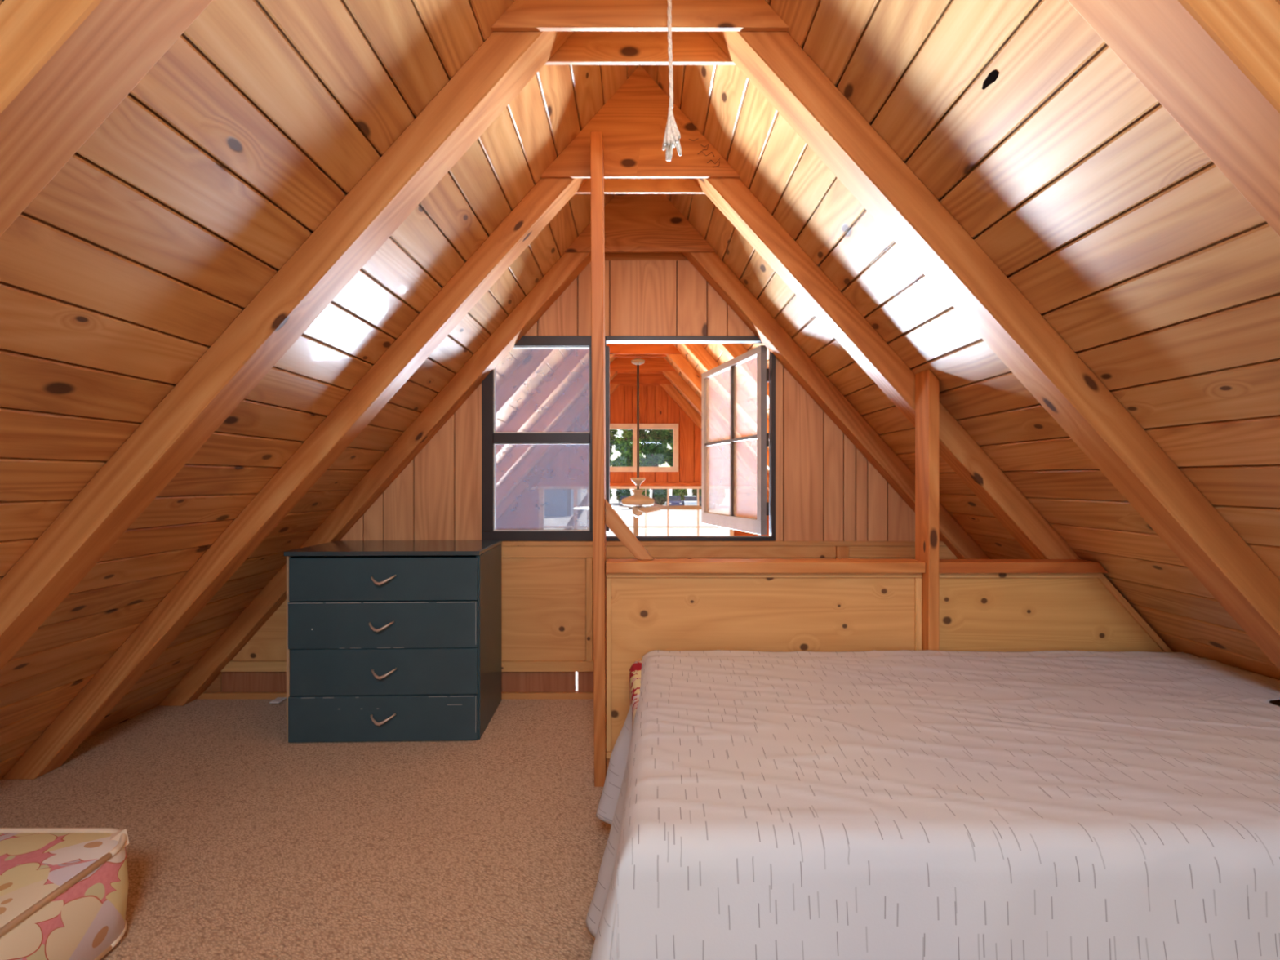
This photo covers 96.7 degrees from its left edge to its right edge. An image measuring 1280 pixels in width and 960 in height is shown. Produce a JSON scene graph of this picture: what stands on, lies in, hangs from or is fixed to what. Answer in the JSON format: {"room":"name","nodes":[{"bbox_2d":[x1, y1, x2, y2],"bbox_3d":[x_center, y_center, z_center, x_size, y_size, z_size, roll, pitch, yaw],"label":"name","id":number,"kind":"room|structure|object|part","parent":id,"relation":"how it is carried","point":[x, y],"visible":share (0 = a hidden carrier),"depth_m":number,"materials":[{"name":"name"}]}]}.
{"room":"attic bedroom","nodes":[
{"label":"attic bedroom","id":0,"kind":"room"},
{"bbox_2d":[0,699,611,959],"bbox_3d":[0.000,1.075,-0.142,4.200,0.180,5.416,0,0,0],"label":"floor","id":1,"kind":"structure","parent":0,"point":[246,842],"depth_m":1.59,"materials":[{"name":"carpet"}]},
{"bbox_2d":[0,827,128,959],"bbox_3d":[-1.407,0.869,0.781,0.637,0.208,0.974,0,0,0],"label":"mattress","id":2,"kind":"object","parent":1,"relation":"on","point":[64,891],"visible":1,"depth_m":1.13,"materials":[{"name":"fabric"}]},
{"bbox_2d":[269,697,286,703],"bbox_3d":[-1.596,0.972,2.510,0.042,0.006,0.060,0,0,0],"label":"card","id":3,"kind":"object","parent":1,"relation":"on","point":[278,700],"visible":0.86,"depth_m":2.50,"materials":[{"name":"white paper"}]},
{"bbox_2d":[284,540,502,742],"bbox_3d":[-0.972,0.626,2.314,0.725,0.717,0.433,0,0,-2],"label":"dresser","id":4,"kind":"object","parent":1,"relation":"on","point":[387,640],"visible":1,"depth_m":2.13,"materials":[{"name":"teal paint"}]},
{"bbox_3d":[-1.325,0.635,2.329,0.016,0.700,0.383,0,0,-2],"label":"panel","id":5,"kind":"part","parent":4,"relation":"part of","materials":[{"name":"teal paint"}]},
{"bbox_3d":[-0.967,0.545,2.115,0.096,0.035,0.036,0,0,-2],"label":"handle","id":6,"kind":"part","parent":4,"relation":"part of","materials":[{"name":"gold metal"}]},
{"bbox_3d":[-0.968,0.896,2.284,0.702,0.171,0.303,0,0,-2],"label":"drawer","id":7,"kind":"part","parent":4,"relation":"part of","materials":[{"name":"teal paint"}]},
{"bbox_3d":[-0.961,0.891,2.116,0.096,0.035,0.036,0,0,-2],"label":"handle","id":8,"kind":"part","parent":4,"relation":"part of","materials":[{"name":"gold metal"}]},
{"bbox_3d":[-0.968,0.544,2.283,0.702,0.175,0.304,0,0,-2],"label":"drawer","id":9,"kind":"part","parent":4,"relation":"part of","materials":[{"name":"teal paint"}]},
{"bbox_3d":[-0.967,0.374,2.285,0.701,0.162,0.300,0,0,-2],"label":"drawer","id":10,"kind":"part","parent":4,"relation":"part of","materials":[{"name":"teal paint"}]},
{"bbox_3d":[-0.961,0.373,2.119,0.096,0.035,0.036,0,0,-2],"label":"handle","id":11,"kind":"part","parent":4,"relation":"part of","materials":[{"name":"gold metal"}]},
{"bbox_3d":[-0.964,0.721,2.285,0.695,0.174,0.301,0,0,-2],"label":"drawer","id":12,"kind":"part","parent":4,"relation":"part of","materials":[{"name":"teal paint"}]},
{"bbox_3d":[-0.958,0.721,2.118,0.096,0.035,0.036,0,0,-2],"label":"handle","id":13,"kind":"part","parent":4,"relation":"part of","materials":[{"name":"gold metal"}]},
{"bbox_3d":[-0.972,0.276,2.330,0.725,0.016,0.399,0,0,-2],"label":"panel","id":14,"kind":"part","parent":4,"relation":"part of","materials":[{"name":"teal paint"}]},
{"bbox_3d":[-0.620,0.635,2.348,0.016,0.700,0.383,0,0,-2],"label":"panel","id":15,"kind":"part","parent":4,"relation":"part of","materials":[{"name":"teal paint"}]},
{"bbox_2d":[1,65,1080,779],"bbox_3d":[0.000,-0.184,1.911,4.199,2.338,0.115,0,0,0],"label":"roof beam","id":16,"kind":"structure","parent":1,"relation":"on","point":[633,122],"depth_m":1.87,"materials":[{"name":"brown wood"}]},
{"bbox_3d":[0.000,-1.172,1.963,0.653,0.363,0.012,0,0,0],"label":"gusset plate","id":17,"kind":"part","parent":16,"relation":"part of","materials":[{"name":"brown wood"}]},
{"bbox_3d":[0.000,-1.172,1.861,0.653,0.363,0.012,0,0,0],"label":"gusset plate","id":18,"kind":"part","parent":16,"relation":"part of","materials":[{"name":"brown wood"}]},
{"bbox_2d":[158,193,990,706],"bbox_3d":[0.000,-0.184,2.520,4.199,2.338,0.114,0,0,0],"label":"roof beam","id":19,"kind":"structure","parent":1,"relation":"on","point":[637,226],"depth_m":2.48,"materials":[{"name":"brown wood"}]},
{"bbox_3d":[0.000,-1.172,2.469,0.653,0.363,0.012,0,0,0],"label":"gusset plate","id":20,"kind":"part","parent":19,"relation":"part of","materials":[{"name":"brown wood"}]},
{"bbox_3d":[0.000,-1.172,2.571,0.653,0.363,0.012,0,0,0],"label":"gusset plate","id":21,"kind":"part","parent":19,"relation":"part of","materials":[{"name":"brown wood"}]},
{"bbox_2d":[590,131,606,786],"bbox_3d":[-0.132,-0.050,1.840,0.045,2.072,0.149,0,0,0],"label":"post","id":22,"kind":"object","parent":1,"relation":"on","point":[597,147],"visible":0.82,"depth_m":1.80,"materials":[{"name":"brown wood"}]},
{"bbox_2d":[629,660,642,726],"bbox_3d":[0.754,0.757,1.315,1.572,0.431,0.906,0,0,0],"label":"bed","id":23,"kind":"object","parent":1,"relation":"on","point":[635,669],"visible":0.02,"depth_m":1.56,"materials":[{"name":"fabric"}]},
{"bbox_2d":[585,649,1279,959],"bbox_3d":[0.789,0.748,1.271,1.839,0.455,1.001,0,0,0],"label":"sheet","id":24,"kind":"object","parent":23,"relation":"on","point":[899,804],"visible":1,"depth_m":0.90,"materials":[{"name":"white fabric"}]},
{"bbox_2d":[0,0,1279,670],"bbox_3d":[0.000,-0.184,1.301,4.199,2.338,0.114,0,0,0],"label":"roof beam","id":25,"kind":"structure","parent":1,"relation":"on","point":[530,35],"depth_m":1.26,"materials":[{"name":"brown wood"}]},
{"bbox_3d":[0.000,-1.172,1.352,0.653,0.363,0.012,0,0,0],"label":"gusset plate","id":26,"kind":"part","parent":25,"relation":"part of","materials":[{"name":"brown wood"}]},
{"bbox_3d":[0.000,-1.172,1.250,0.653,0.363,0.012,0,0,0],"label":"gusset plate","id":27,"kind":"part","parent":25,"relation":"part of","materials":[{"name":"brown wood"}]},
{"bbox_2d":[662,0,681,161],"bbox_3d":[0.070,-0.980,1.210,0.041,0.602,0.062,0,0,20],"label":"rope","id":28,"kind":"object","parent":25,"relation":"hanging from","point":[672,136],"visible":1,"depth_m":1.20,"materials":[{"name":"white fabric"}]},
{"bbox_3d":[0.064,-1.030,1.200,0.014,0.490,0.010,0,0,0],"label":"cord","id":29,"kind":"part","parent":28,"relation":"part of","materials":[{"name":"white fabric"}]},
{"bbox_2d":[0,0,1279,236],"bbox_3d":[0.000,-0.184,0.691,4.199,2.338,0.114,0,0,0],"label":"roof beam","id":30,"kind":"structure","parent":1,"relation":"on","point":[66,65],"depth_m":0.68,"materials":[{"name":"brown wood"}]},
{"bbox_2d":[605,559,1173,772],"bbox_3d":[0.991,0.622,1.831,2.198,0.726,0.082,0,0,0],"label":"wall","id":31,"kind":"structure","parent":1,"relation":"on","point":[756,605],"depth_m":1.82,"materials":[{"name":"brown wood"}]},
{"bbox_2d":[605,499,653,559],"bbox_3d":[-0.035,0.161,1.850,0.155,0.195,0.024,0,0,0],"label":"brace","id":32,"kind":"object","parent":31,"relation":"on","point":[614,522],"visible":1,"depth_m":1.84,"materials":[{"name":"brown wood"}]},
{"bbox_3d":[0.396,0.590,1.828,1.007,0.591,0.012,0,0,0],"label":"panel","id":33,"kind":"part","parent":31,"relation":"part of","materials":[{"name":"brown wood"}]},
{"bbox_3d":[0.396,0.276,1.831,1.007,0.034,0.082,0,0,0],"label":"cap rail","id":34,"kind":"part","parent":31,"relation":"part of","materials":[{"name":"brown wood"}]},
{"bbox_3d":[1.205,0.276,1.828,0.540,0.034,0.076,0,0,0],"label":"cap rail","id":35,"kind":"part","parent":31,"relation":"part of","materials":[{"name":"brown wood"}]},
{"bbox_3d":[1.512,0.638,1.828,1.155,0.687,0.012,0,0,0],"label":"panel","id":36,"kind":"part","parent":31,"relation":"part of","materials":[{"name":"brown wood"}]},
{"bbox_2d":[915,368,939,650],"bbox_3d":[0.917,0.319,1.817,0.034,1.332,0.089,0,0,0],"label":"post","id":37,"kind":"object","parent":1,"relation":"on","point":[926,384],"visible":0.54,"depth_m":1.77,"materials":[{"name":"brown wood"}]},
{"bbox_2d":[0,0,639,779],"bbox_3d":[-2.236,1.055,1.605,4.471,5.077,9.010,0,0,0],"label":"ceiling","id":38,"kind":"structure","parent":0,"point":[260,118],"depth_m":1.19,"materials":[{"name":"brown wood"}]},
{"bbox_2d":[196,260,957,699],"bbox_3d":[0.000,-0.184,2.578,4.203,2.339,0.076,0,0,0],"label":"wall","id":39,"kind":"structure","parent":0,"point":[832,503],"depth_m":2.57,"materials":[{"name":"brown wood"}]},
{"bbox_3d":[0.000,0.836,2.555,3.956,0.046,0.022,0,0,0],"label":"rail","id":40,"kind":"part","parent":39,"relation":"part of","materials":[{"name":"brown wood"}]},
{"bbox_3d":[-1.090,0.581,2.560,1.692,0.463,0.012,0,0,0],"label":"panel","id":41,"kind":"part","parent":39,"relation":"part of","materials":[{"name":"brown wood"}]},
{"bbox_2d":[481,335,775,541],"bbox_3d":[-0.051,-0.187,2.941,1.321,0.922,0.775,0,0,0],"label":"window","id":42,"kind":"structure","parent":39,"relation":"in","point":[532,387],"depth_m":2.58,"materials":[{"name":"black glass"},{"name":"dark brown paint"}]},
{"bbox_3d":[-0.432,0.252,2.583,0.557,0.044,0.057,0,0,0],"label":"frame sill","id":43,"kind":"part","parent":42,"relation":"part of","materials":[{"name":"black metal"}]},
{"bbox_3d":[0.228,0.265,2.583,0.764,0.018,0.057,0,0,0],"label":"frame sill","id":44,"kind":"part","parent":42,"relation":"part of","materials":[{"name":"wood"}]},
{"bbox_3d":[0.472,-0.604,2.970,0.032,0.032,0.735,0,0,-16],"label":"rail","id":45,"kind":"part","parent":42,"relation":"part of","materials":[{"name":"white wood"}]},
{"bbox_3d":[0.472,0.219,2.970,0.032,0.066,0.735,0,0,-16],"label":"rail","id":46,"kind":"part","parent":42,"relation":"part of","materials":[{"name":"white wood"}]},
{"bbox_3d":[0.475,-0.184,2.960,0.032,0.872,0.756,0,0,-16],"label":"casement sash","id":47,"kind":"part","parent":42,"relation":"part of","materials":[{"name":"white wood"}]},
{"bbox_3d":[-0.312,0.323,2.556,2.377,0.051,0.020,0,0,0],"label":"rail","id":48,"kind":"part","parent":39,"relation":"part of","materials":[{"name":"brown wood"}]},
{"bbox_3d":[0.333,0.581,2.560,1.088,0.463,0.012,0,0,0],"label":"panel","id":49,"kind":"part","parent":39,"relation":"part of","materials":[{"name":"brown wood"}]},
{"bbox_3d":[1.217,0.323,2.556,0.565,0.051,0.020,0,0,0],"label":"rail","id":50,"kind":"part","parent":39,"relation":"part of","materials":[{"name":"brown wood"}]},
{"bbox_3d":[1.435,0.581,2.560,1.001,0.463,0.012,0,0,0],"label":"panel","id":51,"kind":"part","parent":39,"relation":"part of","materials":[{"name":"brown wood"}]},
{"bbox_2d":[497,385,768,535],"bbox_3d":[0.000,1.023,5.965,8.543,4.754,0.130,0,0,0],"label":"wall","id":52,"kind":"structure","parent":0,"point":[656,406],"depth_m":5.97,"materials":[{"name":"brown wood"}]},
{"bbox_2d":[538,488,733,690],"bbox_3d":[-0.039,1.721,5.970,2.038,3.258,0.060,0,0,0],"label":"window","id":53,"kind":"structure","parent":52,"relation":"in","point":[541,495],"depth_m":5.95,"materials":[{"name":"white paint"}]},
{"bbox_3d":[-1.032,1.721,5.970,0.050,3.258,0.060,0,0,0],"label":"frame","id":54,"kind":"part","parent":53,"relation":"part of","materials":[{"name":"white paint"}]},
{"bbox_3d":[0.960,1.721,5.970,0.040,3.258,0.060,0,0,0],"label":"frame","id":55,"kind":"part","parent":53,"relation":"part of","materials":[{"name":"white paint"}]},
{"bbox_2d":[609,423,678,471],"bbox_3d":[0.000,-0.336,5.970,0.806,0.504,0.060,0,0,0],"label":"window","id":56,"kind":"structure","parent":52,"relation":"in","point":[674,427],"depth_m":5.94,"materials":[{"name":"white paint"}]},
{"bbox_3d":[0.000,-0.111,5.970,0.806,0.055,0.060,0,0,0],"label":"frame","id":57,"kind":"part","parent":56,"relation":"part of","materials":[{"name":"white paint"}]},
{"bbox_3d":[0.000,-0.560,5.970,0.806,0.055,0.060,0,0,0],"label":"frame","id":58,"kind":"part","parent":56,"relation":"part of","materials":[{"name":"white paint"}]},
{"bbox_3d":[0.376,-0.336,5.970,0.055,0.394,0.060,0,0,0],"label":"frame","id":59,"kind":"part","parent":56,"relation":"part of","materials":[{"name":"white paint"}]},
{"bbox_3d":[0.000,0.078,5.945,2.900,0.029,0.090,0,0,0],"label":"header trim","id":60,"kind":"part","parent":52,"relation":"part of","materials":[{"name":"white paint"}]},
{"bbox_2d":[640,0,1279,706],"bbox_3d":[2.236,1.055,1.605,4.471,5.077,9.010,0,0,0],"label":"ceiling","id":61,"kind":"structure","parent":0,"point":[1019,118],"depth_m":1.16,"materials":[{"name":"brown wood"}]},
{"bbox_3d":[0.000,3.460,1.585,8.500,0.120,8.870,0,0,0],"label":"floor","id":62,"kind":"structure","parent":0,"visible":0},
{"bbox_2d":[495,343,768,486],"bbox_3d":[0.000,1.023,4.524,8.539,4.753,0.114,0,0,0],"label":"roof beam","id":63,"kind":"structure","parent":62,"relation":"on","point":[669,350],"depth_m":4.48,"materials":[{"name":"brown wood"}]},
{"bbox_2d":[576,358,701,516],"bbox_3d":[-0.014,-0.332,4.561,0.934,1.246,0.875,0,0,41],"label":"ceiling fan","id":64,"kind":"object","parent":63,"relation":"hanging from","point":[640,504],"visible":0.98,"depth_m":4.46,"materials":[{"name":"brown wood"}]},
{"bbox_3d":[-0.287,0.218,4.471,0.465,0.030,0.120,0,0,-6],"label":"blade","id":65,"kind":"part","parent":64,"relation":"part of","materials":[{"name":"beige metal"}]},
{"bbox_3d":[-0.016,-0.434,4.500,0.020,1.021,0.019,0,0,0],"label":"rod","id":66,"kind":"part","parent":64,"relation":"part of","materials":[{"name":"brown metal"}]},
{"bbox_3d":[0.050,0.218,4.236,0.120,0.030,0.465,0,0,-14],"label":"blade","id":67,"kind":"part","parent":64,"relation":"part of","materials":[{"name":"brown wood"}]},
{"bbox_3d":[0.086,0.218,4.753,0.120,0.030,0.465,0,0,22],"label":"blade","id":68,"kind":"part","parent":64,"relation":"part of","materials":[{"name":"brown wood"}]},
{"bbox_3d":[0.256,0.218,4.481,0.465,0.030,0.120,0,0,4],"label":"blade","id":69,"kind":"part","parent":64,"relation":"part of","materials":[{"name":"beige metal"}]},
{"bbox_3d":[0.000,-1.172,4.575,0.653,0.363,0.012,0,0,0],"label":"gusset plate","id":70,"kind":"part","parent":63,"relation":"part of","materials":[{"name":"orange wood"}]},
{"bbox_3d":[0.000,-1.172,4.473,0.653,0.363,0.012,0,0,0],"label":"gusset plate","id":71,"kind":"part","parent":63,"relation":"part of","materials":[{"name":"orange wood"}]},
{"bbox_2d":[495,356,768,506],"bbox_3d":[0.000,1.023,5.219,8.539,4.753,0.114,0,0,0],"label":"roof beam","id":72,"kind":"structure","parent":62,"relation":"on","point":[620,364],"depth_m":5.17,"materials":[{"name":"brown wood"}]},
{"bbox_3d":[0.000,-1.172,5.270,0.653,0.363,0.012,0,0,0],"label":"gusset plate","id":73,"kind":"part","parent":72,"relation":"part of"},
{"bbox_3d":[0.000,-1.172,5.168,0.653,0.363,0.012,0,0,0],"label":"gusset plate","id":74,"kind":"part","parent":72,"relation":"part of","materials":[{"name":"orange wood"}]},
{"bbox_2d":[495,373,768,521],"bbox_3d":[0.000,1.023,5.914,8.539,4.753,0.114,0,0,0],"label":"roof beam","id":75,"kind":"structure","parent":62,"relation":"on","point":[620,379],"depth_m":5.87,"materials":[{"name":"brown wood"}]},
{"bbox_3d":[0.000,-1.172,5.965,0.653,0.363,0.012,0,0,0],"label":"gusset plate","id":76,"kind":"part","parent":75,"relation":"part of","materials":[{"name":"orange wood"}]},
{"bbox_3d":[0.000,-1.172,5.863,0.653,0.363,0.012,0,0,0],"label":"gusset plate","id":77,"kind":"part","parent":75,"relation":"part of","materials":[{"name":"orange wood"}]},
{"bbox_2d":[495,343,768,458],"bbox_3d":[0.000,1.023,3.829,8.539,4.753,0.114,0,0,0],"label":"roof beam","id":78,"kind":"structure","parent":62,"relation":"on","point":[696,351],"depth_m":3.79,"materials":[{"name":"brown wood"}]},
{"bbox_2d":[495,343,768,419],"bbox_3d":[0.000,1.023,3.134,8.539,4.753,0.114,0,0,0],"label":"roof beam","id":79,"kind":"structure","parent":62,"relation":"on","point":[537,356],"depth_m":3.09,"materials":[{"name":"brown wood"}]},
{"bbox_2d":[633,515,638,535],"bbox_3d":[-0.039,1.855,5.525,0.046,3.091,0.050,0,0,0],"label":"porch post","id":80,"kind":"object","parent":62,"relation":"on","point":[635,518],"visible":0.02,"depth_m":5.50,"materials":[{"name":"brown wood"}]},
{"label":"outside","id":81,"kind":"structure","parent":0,"visible":0},
{"bbox_2d":[544,488,728,535],"bbox_3d":[0.000,3.660,113.135,300.000,0.480,213.730,0,0,0],"label":"ground","id":82,"kind":"structure","parent":81,"point":[676,517],"depth_m":48.15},
{"bbox_2d":[544,488,581,515],"bbox_3d":[-10.000,0.810,56.000,8.800,5.220,4.600,0,0,0],"label":"shed","id":83,"kind":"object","parent":82,"relation":"on","point":[562,502],"visible":0.14,"depth_m":54.00,"materials":[{"name":"blue"}]},
{"bbox_3d":[-6.725,1.700,53.945,0.350,3.400,0.090,0,0,0],"label":"corner post","id":84,"kind":"part","parent":83,"relation":"part of","materials":[{"name":"grey"}]},
{"bbox_3d":[-5.800,1.400,54.050,0.400,4.000,0.300,0,0,0],"label":"corner post","id":85,"kind":"part","parent":83,"relation":"part of","materials":[{"name":"white paint"}]},
{"bbox_2d":[609,429,618,466],"bbox_3d":[-6.119,-4.863,87.257,5.834,16.645,5.535,0,0,0],"label":"tree","id":86,"kind":"object","parent":82,"relation":"on","point":[612,432],"visible":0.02,"depth_m":85.81,"materials":[{"name":"green plant"}]},
{"bbox_2d":[615,488,631,502],"bbox_3d":[-2.187,1.753,73.515,2.115,3.390,2.219,0,0,36],"label":"shrub","id":87,"kind":"object","parent":82,"relation":"on","point":[620,492],"visible":0.47,"depth_m":72.82,"materials":[{"name":"green plant"}]},
{"bbox_2d":[618,495,630,506],"bbox_3d":[-1.600,2.660,68.500,1.740,1.520,4.289,0,0,0],"label":"car","id":88,"kind":"object","parent":82,"relation":"on","point":[621,496],"visible":0.35,"depth_m":67.73,"materials":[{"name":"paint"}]},
{"bbox_2d":[610,429,644,490],"bbox_3d":[-1.690,-2.799,79.066,4.880,12.518,4.571,0,0,0],"label":"tree","id":89,"kind":"object","parent":82,"relation":"on","point":[624,445],"visible":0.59,"depth_m":78.36,"materials":[{"name":"green plant"}]},
{"bbox_2d":[621,429,651,489],"bbox_3d":[-0.300,-5.599,87.128,5.355,18.118,6.215,0,0,0],"label":"tree","id":90,"kind":"object","parent":82,"relation":"on","point":[642,432],"visible":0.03,"depth_m":85.72,"materials":[{"name":"green plant"}]},
{"bbox_2d":[635,488,650,497],"bbox_3d":[0.279,1.818,73.468,2.068,3.259,2.286,0,0,29],"label":"shrub","id":91,"kind":"object","parent":82,"relation":"on","point":[647,491],"visible":0.17,"depth_m":72.84,"materials":[{"name":"green plant"}]},
{"bbox_2d":[640,429,670,504],"bbox_3d":[2.196,-4.568,78.003,4.144,16.055,4.049,0,0,0],"label":"tree","id":92,"kind":"object","parent":82,"relation":"on","point":[655,451],"visible":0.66,"depth_m":76.97,"materials":[{"name":"green plant"}]},
{"bbox_2d":[653,488,669,505],"bbox_3d":[2.759,1.770,73.528,2.120,3.354,2.441,0,0,0],"label":"shrub","id":93,"kind":"object","parent":82,"relation":"on","point":[660,495],"visible":0.7,"depth_m":72.82,"materials":[{"name":"green plant"}]},
{"bbox_2d":[665,429,673,495],"bbox_3d":[5.483,-5.062,87.423,5.942,17.044,5.708,0,0,0],"label":"tree","id":94,"kind":"object","parent":82,"relation":"on","point":[669,437],"visible":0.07,"depth_m":85.47,"materials":[{"name":"green plant"}]},
{"bbox_2d":[666,495,682,506],"bbox_3d":[4.100,2.660,68.000,1.740,1.520,4.289,0,0,0],"label":"car","id":95,"kind":"object","parent":82,"relation":"on","point":[673,500],"visible":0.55,"depth_m":67.04,"materials":[{"name":"paint"}]},
{"bbox_3d":[4.100,2.200,68.401,1.479,0.519,2.738,0,0,0],"label":"cabin glass","id":96,"kind":"part","parent":95,"relation":"part of","materials":[{"name":"grey glass"}]},
{"bbox_2d":[672,488,688,500],"bbox_3d":[5.216,1.850,73.464,2.051,3.196,2.447,0,0,0],"label":"shrub","id":97,"kind":"object","parent":82,"relation":"on","point":[682,492],"visible":0.38,"depth_m":72.77,"materials":[{"name":"green plant"}]},
{"bbox_2d":[681,495,699,506],"bbox_3d":[6.000,2.660,68.000,1.740,1.520,4.289,0,0,0],"label":"car","id":98,"kind":"object","parent":82,"relation":"on","point":[687,500],"visible":0.62,"depth_m":67.14,"materials":[{"name":"paint"}]},
{"bbox_3d":[6.000,2.200,68.401,1.479,0.519,2.738,0,0,0],"label":"cabin glass","id":99,"kind":"part","parent":98,"relation":"part of","materials":[{"name":"grey glass"}]},
{"bbox_2d":[690,488,701,497],"bbox_3d":[7.682,1.767,73.507,2.107,3.361,2.275,0,0,32],"label":"shrub","id":100,"kind":"object","parent":82,"relation":"on","point":[694,491],"visible":0.17,"depth_m":72.82,"materials":[{"name":"green plant"}]},
{"bbox_2d":[698,495,715,509],"bbox_3d":[7.900,2.660,68.000,1.740,1.520,4.289,0,0,0],"label":"car","id":101,"kind":"object","parent":82,"relation":"on","point":[712,504],"visible":0.57,"depth_m":66.61,"materials":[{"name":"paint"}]},
{"bbox_3d":[7.900,2.200,68.401,1.479,0.519,2.738,0,0,0],"label":"cabin glass","id":102,"kind":"part","parent":101,"relation":"part of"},
{"bbox_2d":[710,488,726,506],"bbox_3d":[10.106,1.811,73.497,2.116,3.274,2.368,0,0,0],"label":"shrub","id":103,"kind":"object","parent":82,"relation":"on","point":[718,495],"visible":0.7,"depth_m":72.81,"materials":[{"name":"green plant"}]},
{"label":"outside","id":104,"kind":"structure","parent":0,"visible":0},
{"bbox_2d":[564,492,589,529],"bbox_3d":[-0.656,0.332,6.220,0.389,0.560,0.060,0,0,0],"label":"brace","id":105,"kind":"object","parent":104,"point":[584,503],"visible":0.1,"depth_m":6.19,"materials":[{"name":"white"}]}
]}

